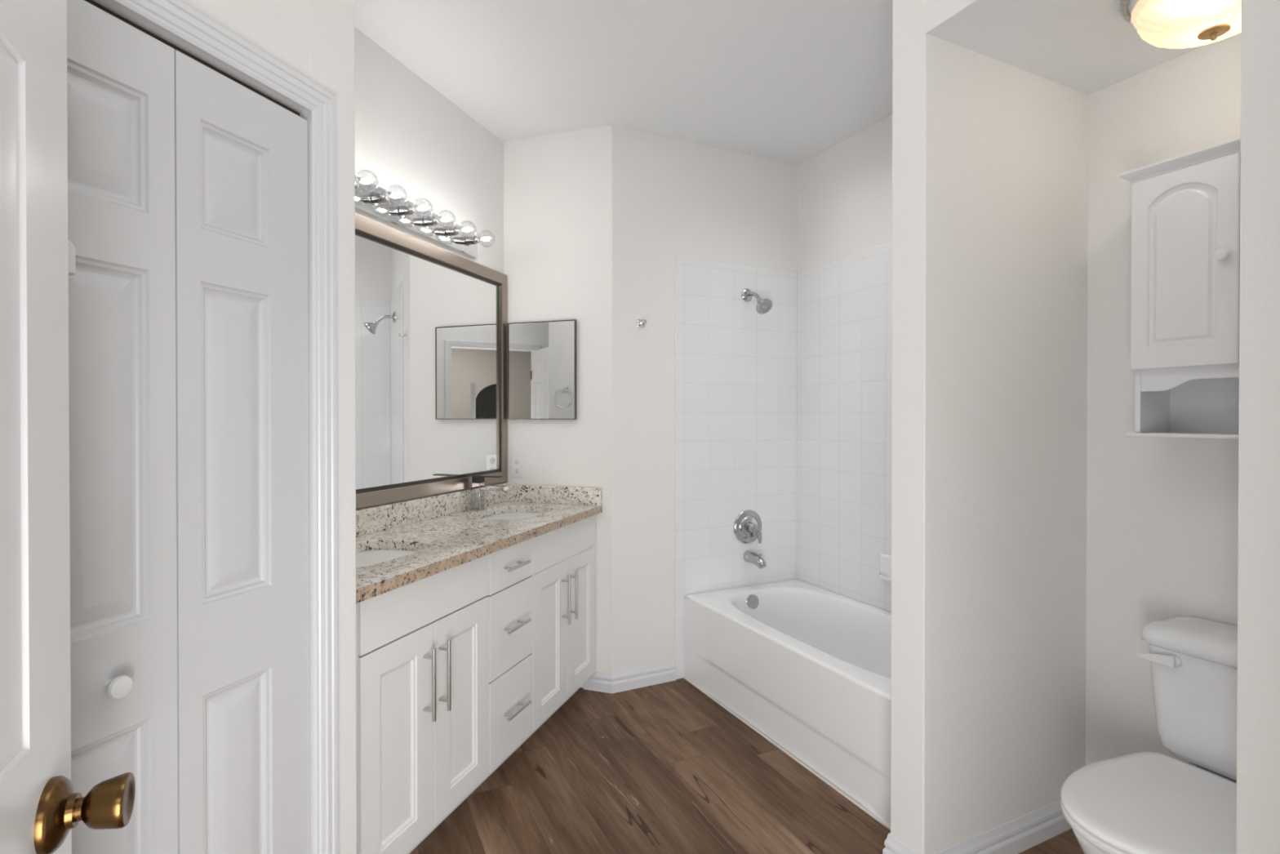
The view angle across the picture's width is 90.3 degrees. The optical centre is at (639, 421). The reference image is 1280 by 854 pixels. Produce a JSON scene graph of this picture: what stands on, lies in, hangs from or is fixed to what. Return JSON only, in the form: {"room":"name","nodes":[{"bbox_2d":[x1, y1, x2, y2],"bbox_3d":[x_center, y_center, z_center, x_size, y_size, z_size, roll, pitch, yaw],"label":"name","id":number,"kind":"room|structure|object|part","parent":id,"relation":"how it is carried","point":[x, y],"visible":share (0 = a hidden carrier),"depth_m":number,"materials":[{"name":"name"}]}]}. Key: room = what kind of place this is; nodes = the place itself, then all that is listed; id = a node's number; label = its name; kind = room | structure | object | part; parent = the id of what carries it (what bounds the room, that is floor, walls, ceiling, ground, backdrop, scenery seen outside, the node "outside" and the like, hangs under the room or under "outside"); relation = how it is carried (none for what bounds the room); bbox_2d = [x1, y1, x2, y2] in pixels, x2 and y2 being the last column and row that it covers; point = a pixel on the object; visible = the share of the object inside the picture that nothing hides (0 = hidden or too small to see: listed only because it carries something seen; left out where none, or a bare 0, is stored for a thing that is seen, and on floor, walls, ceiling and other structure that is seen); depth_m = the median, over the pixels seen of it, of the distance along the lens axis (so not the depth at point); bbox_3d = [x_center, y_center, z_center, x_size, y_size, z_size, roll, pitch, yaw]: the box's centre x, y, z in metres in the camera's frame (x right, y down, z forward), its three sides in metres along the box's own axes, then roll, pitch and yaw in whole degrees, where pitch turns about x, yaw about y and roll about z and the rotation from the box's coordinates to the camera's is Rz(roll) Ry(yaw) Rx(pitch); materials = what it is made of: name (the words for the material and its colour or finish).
{"room":"bathroom","nodes":[
{"label":"bathroom","id":0,"kind":"room"},
{"bbox_2d":[91,0,309,113],"bbox_3d":[-0.904,-1.076,1.178,0.120,0.745,0.601,0,0,19],"label":"wall closet header","id":1,"kind":"structure","parent":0,"point":[280,28],"depth_m":1.33,"materials":[{"name":"paint"}]},
{"bbox_2d":[66,0,310,853],"bbox_3d":[-0.848,0.331,1.168,0.068,2.021,0.592,0,0,19],"label":"closet door","id":2,"kind":"structure","parent":1,"relation":"in","point":[188,185],"depth_m":1.18,"materials":[{"name":"white wood"}]},
{"bbox_2d":[67,240,75,275],"bbox_3d":[-0.897,-0.255,0.983,0.026,0.054,0.032,0,0,19],"label":"hook","id":3,"kind":"object","parent":2,"relation":"attached to","point":[71,249],"visible":0.28,"depth_m":0.99,"materials":[{"name":"white plastic"}]},
{"bbox_3d":[-0.870,0.439,1.056,0.036,0.037,0.037,0,0,19],"label":"knob","id":4,"kind":"part","parent":2,"relation":"part of","materials":[{"name":"white plastic"}]},
{"bbox_3d":[-0.913,0.332,1.033,0.033,2.021,0.294,0,0,19],"label":"door","id":5,"kind":"part","parent":2,"relation":"part of","materials":[{"name":"white wood"}]},
{"bbox_3d":[-0.816,0.330,1.314,0.033,2.021,0.294,0,0,19],"label":"door","id":6,"kind":"part","parent":2,"relation":"part of","materials":[{"name":"white wood"}]},
{"bbox_2d":[84,0,299,115],"bbox_3d":[-0.890,-0.692,1.176,0.031,0.021,0.601,0,0,19],"label":"closet track","id":7,"kind":"object","parent":1,"relation":"attached to","point":[90,2],"visible":0.11,"depth_m":1.21,"materials":[{"name":"grey metal"}]},
{"bbox_2d":[109,0,337,853],"bbox_3d":[-0.838,0.293,1.164,0.020,2.120,0.727,0,0,19],"label":"trim","id":8,"kind":"structure","parent":1,"relation":"attached to","point":[178,19],"depth_m":1.46,"materials":[{"name":"white wood"}]},
{"bbox_2d":[299,0,356,853],"bbox_3d":[-1.002,-0.051,1.609,0.580,2.802,0.139,0,0,19],"label":"wall","id":9,"kind":"structure","parent":0,"point":[331,22],"depth_m":1.54,"materials":[{"name":"paint"}]},
{"bbox_2d":[354,26,504,509],"bbox_3d":[-1.421,-0.050,1.465,0.121,2.802,4.250,0,0,19],"label":"wall","id":10,"kind":"structure","parent":0,"point":[410,135],"depth_m":2.73,"materials":[{"name":"paint"}]},
{"bbox_2d":[355,169,494,258],"bbox_3d":[-0.926,-0.842,2.457,0.170,0.118,1.247,0,0,19],"label":"vanity light","id":11,"kind":"object","parent":10,"relation":"attached to","point":[372,200],"visible":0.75,"depth_m":2.60,"materials":[{"name":"silver metal"}]},
{"bbox_2d":[355,169,378,192],"bbox_3d":[-0.992,-0.841,2.238,0.130,0.077,0.130,0,0,-26],"label":"bulb","id":12,"kind":"object","parent":11,"relation":"attached to","point":[366,180],"depth_m":2.23,"materials":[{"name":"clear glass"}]},
{"bbox_2d":[368,184,407,206],"bbox_3d":[-0.943,-0.842,2.381,0.130,0.077,0.130,0,0,-26],"label":"bulb","id":13,"kind":"object","parent":11,"relation":"attached to","point":[376,198],"depth_m":2.38,"materials":[{"name":"clear glass"}]},
{"bbox_2d":[396,198,432,218],"bbox_3d":[-0.893,-0.842,2.525,0.130,0.077,0.130,0,0,-26],"label":"bulb","id":14,"kind":"object","parent":11,"relation":"attached to","point":[403,211],"depth_m":2.53,"materials":[{"name":"clear glass"}]},
{"bbox_2d":[422,209,455,229],"bbox_3d":[-0.844,-0.843,2.669,0.130,0.077,0.130,0,0,-26],"label":"bulb","id":15,"kind":"object","parent":11,"relation":"attached to","point":[428,223],"depth_m":2.67,"materials":[{"name":"clear glass"}]},
{"bbox_2d":[444,220,476,238],"bbox_3d":[-0.795,-0.844,2.812,0.130,0.077,0.130,0,0,-26],"label":"bulb","id":16,"kind":"object","parent":11,"relation":"attached to","point":[448,233],"depth_m":2.81,"materials":[{"name":"clear glass"}]},
{"bbox_2d":[463,230,494,247],"bbox_3d":[-0.746,-0.845,2.956,0.130,0.077,0.130,0,0,-26],"label":"bulb","id":17,"kind":"object","parent":11,"relation":"attached to","point":[468,242],"depth_m":2.96,"materials":[{"name":"clear glass"}]},
{"bbox_2d":[355,213,507,508],"bbox_3d":[-0.972,-0.221,2.549,0.027,1.078,1.658,0,0,19],"label":"wall mirror","id":18,"kind":"object","parent":10,"relation":"attached to","point":[431,321],"visible":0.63,"depth_m":2.71,"materials":[{"name":"brown metal"}]},
{"bbox_2d":[355,482,507,536],"bbox_3d":[-0.972,0.372,2.554,0.024,0.095,1.661,0,0,19],"label":"backsplash","id":19,"kind":"structure","parent":10,"relation":"attached to","point":[388,516],"depth_m":2.64,"materials":[{"name":"stone"}]},
{"bbox_2d":[503,124,612,687],"bbox_3d":[-0.406,-0.061,3.300,0.609,2.802,0.120,0,0,19],"label":"wall","id":20,"kind":"structure","parent":0,"point":[557,188],"depth_m":3.21,"materials":[{"name":"paint"}]},
{"bbox_2d":[511,454,524,477],"bbox_3d":[-0.637,0.232,3.313,0.071,0.116,0.009,0,0,19],"label":"outlet","id":21,"kind":"object","parent":20,"relation":"attached to","point":[517,460],"visible":1,"depth_m":3.31,"materials":[{"name":"white plastic"}]},
{"bbox_2d":[514,467,519,473],"bbox_3d":[-0.639,0.256,3.311,0.033,0.033,0.002,0,0,19],"label":"receptacle","id":22,"kind":"object","parent":21,"relation":"attached to","point":[517,470],"depth_m":3.31,"materials":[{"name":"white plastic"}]},
{"bbox_2d":[514,457,519,464],"bbox_3d":[-0.639,0.207,3.310,0.033,0.033,0.002,0,0,19],"label":"receptacle","id":23,"kind":"object","parent":21,"relation":"attached to","point":[517,460],"depth_m":3.31,"materials":[{"name":"white plastic"}]},
{"bbox_2d":[507,319,576,419],"bbox_3d":[-0.500,-0.260,3.253,0.384,0.500,0.026,0,0,19],"label":"medicine cabinet","id":24,"kind":"object","parent":20,"relation":"attached to","point":[542,355],"visible":1,"depth_m":3.24,"materials":[{"name":"grey metal"}]},
{"bbox_2d":[354,0,892,165],"bbox_3d":[0.000,-1.466,-0.009,6.000,0.050,8.400,0,0,-26],"label":"ceiling","id":25,"kind":"structure","parent":0,"point":[788,82],"depth_m":2.60,"materials":[{"name":"paint"}]},
{"bbox_2d":[612,124,797,671],"bbox_3d":[0.409,-0.063,3.479,1.275,2.802,0.120,0,0,-26],"label":"wall","id":26,"kind":"structure","parent":0,"point":[672,197],"depth_m":3.25,"materials":[{"name":"paint"}]},
{"bbox_2d":[583,659,675,693],"bbox_3d":[-0.041,1.290,3.208,0.482,0.100,0.094,0,0,-13],"label":"baseboard","id":27,"kind":"structure","parent":26,"relation":"attached to","point":[602,681],"depth_m":3.19,"materials":[{"name":"white wood"}]},
{"bbox_2d":[637,318,646,327],"bbox_3d":[0.014,-0.496,3.191,0.042,0.042,0.044,0,0,-26],"label":"robe hook","id":28,"kind":"object","parent":26,"relation":"attached to","point":[641,322],"visible":1,"depth_m":3.20,"materials":[{"name":"silver metal"}]},
{"bbox_2d":[675,256,797,679],"bbox_3d":[0.542,0.241,3.474,0.800,2.195,0.008,0,0,-26],"label":"tiled wall","id":29,"kind":"structure","parent":26,"relation":"attached to","point":[735,364],"depth_m":3.44,"materials":[{"name":"white tile"}]},
{"bbox_2d":[733,510,761,543],"bbox_3d":[0.608,0.578,3.463,0.184,0.184,0.073,0,0,-26],"label":"shower valve","id":30,"kind":"object","parent":29,"relation":"attached to","point":[748,524],"visible":1,"depth_m":3.46,"materials":[{"name":"silver metal"}]},
{"bbox_3d":[0.637,0.617,3.455,0.056,0.092,0.032,0,0,-18],"label":"lever","id":31,"kind":"part","parent":30,"relation":"part of","materials":[{"name":"silver metal"}]},
{"bbox_2d":[742,550,766,568],"bbox_3d":[0.625,0.745,3.429,0.064,0.078,0.153,0,0,-26],"label":"tub spout","id":32,"kind":"object","parent":29,"relation":"attached to","point":[748,556],"visible":1,"depth_m":3.41,"materials":[{"name":"silver metal"}]},
{"bbox_2d":[741,288,772,314],"bbox_3d":[0.627,-0.648,3.399,0.093,0.158,0.191,0,0,-26],"label":"shower","id":33,"kind":"object","parent":29,"relation":"attached to","point":[763,306],"visible":1,"depth_m":3.36,"materials":[{"name":"silver metal"}]},
{"bbox_3d":[0.612,-0.670,3.429,0.021,0.066,0.124,0,0,-26],"label":"arm","id":34,"kind":"part","parent":33,"relation":"part of","materials":[{"name":"silver metal"}]},
{"bbox_2d":[408,677,1084,853],"bbox_3d":[0.000,1.386,0.009,6.000,0.050,8.400,0,0,-26],"label":"floor","id":35,"kind":"structure","parent":0,"point":[664,767],"depth_m":2.29,"materials":[{"name":"wood"}]},
{"bbox_2d":[355,511,595,853],"bbox_3d":[-0.717,0.900,2.470,0.563,0.889,1.661,0,0,19],"label":"vanity cabinet","id":36,"kind":"object","parent":35,"relation":"on","point":[457,667],"visible":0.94,"depth_m":2.11,"materials":[{"name":"white wood"}]},
{"bbox_3d":[-0.695,0.939,1.826,0.020,0.633,0.305,0,0,19],"label":"cabinet door","id":37,"kind":"part","parent":36,"relation":"part of","materials":[{"name":"white wood"}]},
{"bbox_3d":[-0.645,0.542,1.969,0.020,0.148,0.612,0,0,19],"label":"false drawer","id":38,"kind":"part","parent":36,"relation":"part of","materials":[{"name":"white wood"}]},
{"bbox_3d":[-0.632,0.789,1.914,0.043,0.218,0.012,0,0,19],"label":"handle","id":39,"kind":"part","parent":36,"relation":"part of","materials":[{"name":"silver metal"}]},
{"bbox_3d":[-0.608,0.788,1.984,0.043,0.218,0.012,0,0,19],"label":"handle","id":40,"kind":"part","parent":36,"relation":"part of","materials":[{"name":"silver metal"}]},
{"bbox_3d":[-0.595,0.937,2.117,0.020,0.633,0.304,0,0,19],"label":"cabinet door","id":41,"kind":"part","parent":36,"relation":"part of","materials":[{"name":"white wood"}]},
{"bbox_2d":[355,482,602,603],"bbox_3d":[-0.720,0.390,2.468,0.556,0.130,1.661,0,0,19],"label":"countertop","id":42,"kind":"structure","parent":36,"relation":"on","point":[446,534],"depth_m":2.48,"materials":[{"name":"stone"}]},
{"bbox_2d":[470,475,508,511],"bbox_3d":[-0.703,0.335,2.977,0.177,0.163,0.054,0,0,19],"label":"faucet","id":43,"kind":"object","parent":42,"relation":"on","point":[478,487],"visible":1,"depth_m":2.98,"materials":[{"name":"silver metal"}]},
{"bbox_3d":[-0.762,0.413,2.997,0.054,0.006,0.054,0,0,19],"label":"plate","id":44,"kind":"part","parent":43,"relation":"part of","materials":[{"name":"silver metal"}]},
{"bbox_3d":[-0.716,0.270,2.980,0.144,0.032,0.040,0,0,19],"label":"lever","id":45,"kind":"part","parent":43,"relation":"part of","materials":[{"name":"silver metal"}]},
{"bbox_3d":[-0.681,0.310,2.969,0.130,0.022,0.038,0,0,19],"label":"spout","id":46,"kind":"part","parent":43,"relation":"part of","materials":[{"name":"silver metal"}]},
{"bbox_3d":[-0.493,0.776,2.415,0.020,0.306,0.310,0,0,19],"label":"drawer","id":47,"kind":"part","parent":36,"relation":"part of","materials":[{"name":"white wood"}]},
{"bbox_3d":[-0.493,0.542,2.414,0.020,0.152,0.310,0,0,19],"label":"drawer","id":48,"kind":"part","parent":36,"relation":"part of","materials":[{"name":"white wood"}]},
{"bbox_3d":[-0.493,1.093,2.417,0.020,0.318,0.310,0,0,19],"label":"drawer","id":49,"kind":"part","parent":36,"relation":"part of","materials":[{"name":"white wood"}]},
{"bbox_3d":[-0.467,1.084,2.398,0.043,0.012,0.158,0,0,19],"label":"handle","id":50,"kind":"part","parent":36,"relation":"part of","materials":[{"name":"silver metal"}]},
{"bbox_3d":[-0.467,0.767,2.396,0.043,0.012,0.158,0,0,19],"label":"handle","id":51,"kind":"part","parent":36,"relation":"part of","materials":[{"name":"silver metal"}]},
{"bbox_3d":[-0.467,0.541,2.394,0.043,0.012,0.158,0,0,19],"label":"handle","id":52,"kind":"part","parent":36,"relation":"part of","materials":[{"name":"silver metal"}]},
{"bbox_3d":[-0.388,0.933,2.720,0.020,0.633,0.318,0,0,19],"label":"cabinet door","id":53,"kind":"part","parent":36,"relation":"part of","materials":[{"name":"white wood"}]},
{"bbox_3d":[-0.336,0.541,2.870,0.020,0.158,0.642,0,0,19],"label":"false drawer","id":54,"kind":"part","parent":36,"relation":"part of","materials":[{"name":"white wood"}]},
{"bbox_3d":[-0.325,0.783,2.809,0.043,0.218,0.012,0,0,19],"label":"handle","id":55,"kind":"part","parent":36,"relation":"part of","materials":[{"name":"silver metal"}]},
{"bbox_3d":[-0.301,0.782,2.880,0.043,0.218,0.012,0,0,19],"label":"handle","id":56,"kind":"part","parent":36,"relation":"part of","materials":[{"name":"silver metal"}]},
{"bbox_3d":[-0.284,0.931,3.025,0.020,0.633,0.320,0,0,19],"label":"cabinet door","id":57,"kind":"part","parent":36,"relation":"part of","materials":[{"name":"white wood"}]},
{"bbox_2d":[683,579,891,830],"bbox_3d":[0.885,1.123,2.821,0.747,0.438,1.474,0,0,-26],"label":"bathtub","id":58,"kind":"object","parent":35,"relation":"on","point":[806,666],"visible":0.7,"depth_m":2.73,"materials":[{"name":"white ceramic"}]},
{"bbox_3d":[0.596,0.957,3.371,0.080,0.080,0.017,0,0,-26],"label":"overflow plate","id":59,"kind":"part","parent":58,"relation":"part of","materials":[{"name":"silver metal"}]},
{"bbox_2d":[684,579,891,701],"bbox_3d":[0.888,1.080,2.822,0.741,0.352,1.474,0,0,-26],"label":"tub basin","id":60,"kind":"object","parent":58,"relation":"in","point":[793,640],"depth_m":3.02,"materials":[{"name":"white ceramic"}]},
{"bbox_2d":[882,798,1071,853],"bbox_3d":[1.334,1.300,1.628,0.799,0.100,1.078,0,0,-26],"label":"baseboard","id":61,"kind":"structure","parent":35,"relation":"on","point":[1017,835],"depth_m":1.98,"materials":[{"name":"white wood"}]},
{"bbox_2d":[1060,615,1237,853],"bbox_3d":[1.373,0.963,1.582,0.763,0.776,0.414,0,0,-26],"label":"toilet","id":62,"kind":"object","parent":35,"relation":"on","point":[1140,802],"visible":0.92,"depth_m":1.66,"materials":[{"name":"ceramic"}]},
{"bbox_3d":[1.329,1.155,1.561,0.647,0.392,0.364,0,0,-26],"label":"bowl","id":63,"kind":"part","parent":62,"relation":"part of","materials":[{"name":"ceramic"}]},
{"bbox_3d":[1.262,0.947,1.528,0.515,0.020,0.380,0,0,-26],"label":"seat","id":64,"kind":"part","parent":62,"relation":"part of","materials":[{"name":"plastic"}]},
{"bbox_3d":[1.266,0.925,1.529,0.524,0.020,0.380,0,0,-26],"label":"lid","id":65,"kind":"part","parent":62,"relation":"part of","materials":[{"name":"plastic"}]},
{"bbox_3d":[1.461,0.663,1.788,0.029,0.032,0.098,0,0,-36],"label":"flush lever","id":66,"kind":"part","parent":62,"relation":"part of","materials":[{"name":"white plastic"}]},
{"bbox_3d":[1.617,0.606,1.699,0.219,0.064,0.414,0,0,-26],"label":"tank lid","id":67,"kind":"part","parent":62,"relation":"part of","materials":[{"name":"ceramic"}]},
{"bbox_3d":[1.624,0.790,1.703,0.194,0.305,0.386,0,0,-26],"label":"tank","id":68,"kind":"part","parent":62,"relation":"part of","materials":[{"name":"ceramic"}]},
{"bbox_2d":[796,115,892,271],"bbox_3d":[1.256,-0.060,3.062,0.120,2.802,1.612,0,0,-26],"label":"wall","id":69,"kind":"structure","parent":0,"point":[845,190],"depth_m":3.30,"materials":[{"name":"paint"}]},
{"bbox_2d":[796,242,892,612],"bbox_3d":[1.226,0.044,2.977,0.008,1.795,1.484,0,0,-26],"label":"tiled wall","id":70,"kind":"structure","parent":69,"relation":"attached to","point":[845,304],"depth_m":3.30,"materials":[{"name":"white tile"}]},
{"bbox_2d":[878,552,891,582],"bbox_3d":[1.173,0.700,2.994,0.078,0.128,0.156,0,0,-26],"label":"soap dish","id":71,"kind":"object","parent":70,"relation":"attached to","point":[885,575],"visible":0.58,"depth_m":3.02,"materials":[{"name":"white ceramic"}]},
{"bbox_2d":[878,572,891,582],"bbox_3d":[1.163,0.740,2.990,0.058,0.028,0.132,0,0,-26],"label":"tray","id":72,"kind":"object","parent":71,"relation":"on","point":[885,576],"depth_m":3.00,"materials":[{"name":"white ceramic"}]},
{"bbox_2d":[890,0,1088,853],"bbox_3d":[1.237,-0.054,2.088,1.008,2.802,0.121,0,0,-26],"label":"wall partition","id":73,"kind":"structure","parent":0,"point":[990,156],"depth_m":1.93,"materials":[{"name":"paint"}]},
{"bbox_2d":[925,0,1205,94],"bbox_3d":[1.371,-1.102,1.555,0.784,0.003,0.942,0,0,-26],"label":"ceiling","id":74,"kind":"structure","parent":0,"point":[1086,46],"depth_m":1.84,"materials":[{"name":"paint"}]},
{"bbox_2d":[1120,0,1241,48],"bbox_3d":[1.409,-1.018,1.562,0.370,0.164,0.370,0,0,-26],"label":"ceiling lamp","id":75,"kind":"object","parent":74,"relation":"attached to","point":[1162,24],"visible":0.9,"depth_m":1.56,"materials":[{"name":"white glass"}]},
{"bbox_2d":[925,0,1279,853],"bbox_3d":[1.144,-0.048,1.267,0.120,2.802,1.272,0,0,-26],"label":"wall","id":76,"kind":"structure","parent":0,"point":[1258,695],"depth_m":1.16,"materials":[{"name":"paint"}]},
{"bbox_2d":[1085,32,1240,765],"bbox_3d":[1.850,-0.051,1.729,0.223,2.802,1.062,0,0,-26],"label":"wall","id":77,"kind":"structure","parent":0,"point":[1162,513],"depth_m":2.03,"materials":[{"name":"paint"}]},
{"bbox_2d":[1118,137,1240,439],"bbox_3d":[1.624,-0.343,1.683,0.219,0.778,0.552,0,0,-26],"label":"upper cabinet","id":78,"kind":"object","parent":77,"relation":"attached to","point":[1185,215],"visible":0.71,"depth_m":1.77,"materials":[{"name":"white wood"}]},
{"bbox_3d":[1.541,-0.059,1.910,0.171,0.183,0.014,0,0,-26],"label":"panel","id":79,"kind":"part","parent":78,"relation":"part of","materials":[{"name":"white wood"}]},
{"bbox_3d":[1.631,-0.714,1.684,0.203,0.036,0.552,0,0,-26],"label":"crown moulding","id":80,"kind":"part","parent":78,"relation":"part of","materials":[{"name":"white wood"}]},
{"bbox_2d":[1124,431,1238,439],"bbox_3d":[1.636,0.040,1.691,0.193,0.012,0.524,0,0,-26],"label":"shelf","id":81,"kind":"object","parent":78,"relation":"attached to","point":[1215,435],"depth_m":1.78,"materials":[{"name":"white wood"}]},
{"bbox_3d":[1.504,-0.424,1.763,0.018,0.548,0.248,0,0,-26],"label":"cabinet door","id":82,"kind":"part","parent":78,"relation":"part of","materials":[{"name":"white wood"}]},
{"bbox_3d":[1.578,-0.118,1.662,0.012,0.062,0.464,0,0,-26],"label":"scalloped rail","id":83,"kind":"part","parent":78,"relation":"part of","materials":[{"name":"white wood"}]},
{"bbox_3d":[1.720,-0.058,1.731,0.007,0.183,0.464,0,0,-26],"label":"panel","id":84,"kind":"part","parent":78,"relation":"part of","materials":[{"name":"white wood"}]},
{"bbox_3d":[1.526,-0.437,1.667,0.029,0.032,0.032,0,0,-26],"label":"knob","id":85,"kind":"part","parent":78,"relation":"part of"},
{"bbox_3d":[0.079,-1.071,0.110,0.845,0.742,0.120,0,0,-26],"label":"wall entry header","id":86,"kind":"structure","parent":0,"visible":0},
{"bbox_2d":[0,0,135,853],"bbox_3d":[-0.465,0.334,0.378,0.104,2.030,0.820,0,0,-26],"label":"entry door","id":87,"kind":"structure","parent":86,"relation":"in","point":[40,806],"depth_m":0.65,"materials":[{"name":"white wood"}]},
{"bbox_3d":[-0.498,0.334,0.366,0.035,2.030,0.812,0,0,-26],"label":"door panel","id":88,"kind":"part","parent":87,"relation":"part of","materials":[{"name":"white wood"}]},
{"bbox_3d":[-0.591,0.420,0.699,0.047,0.055,0.055,0,0,-26],"label":"door knob","id":89,"kind":"part","parent":87,"relation":"part of","materials":[{"name":"gold metal"}]}
]}

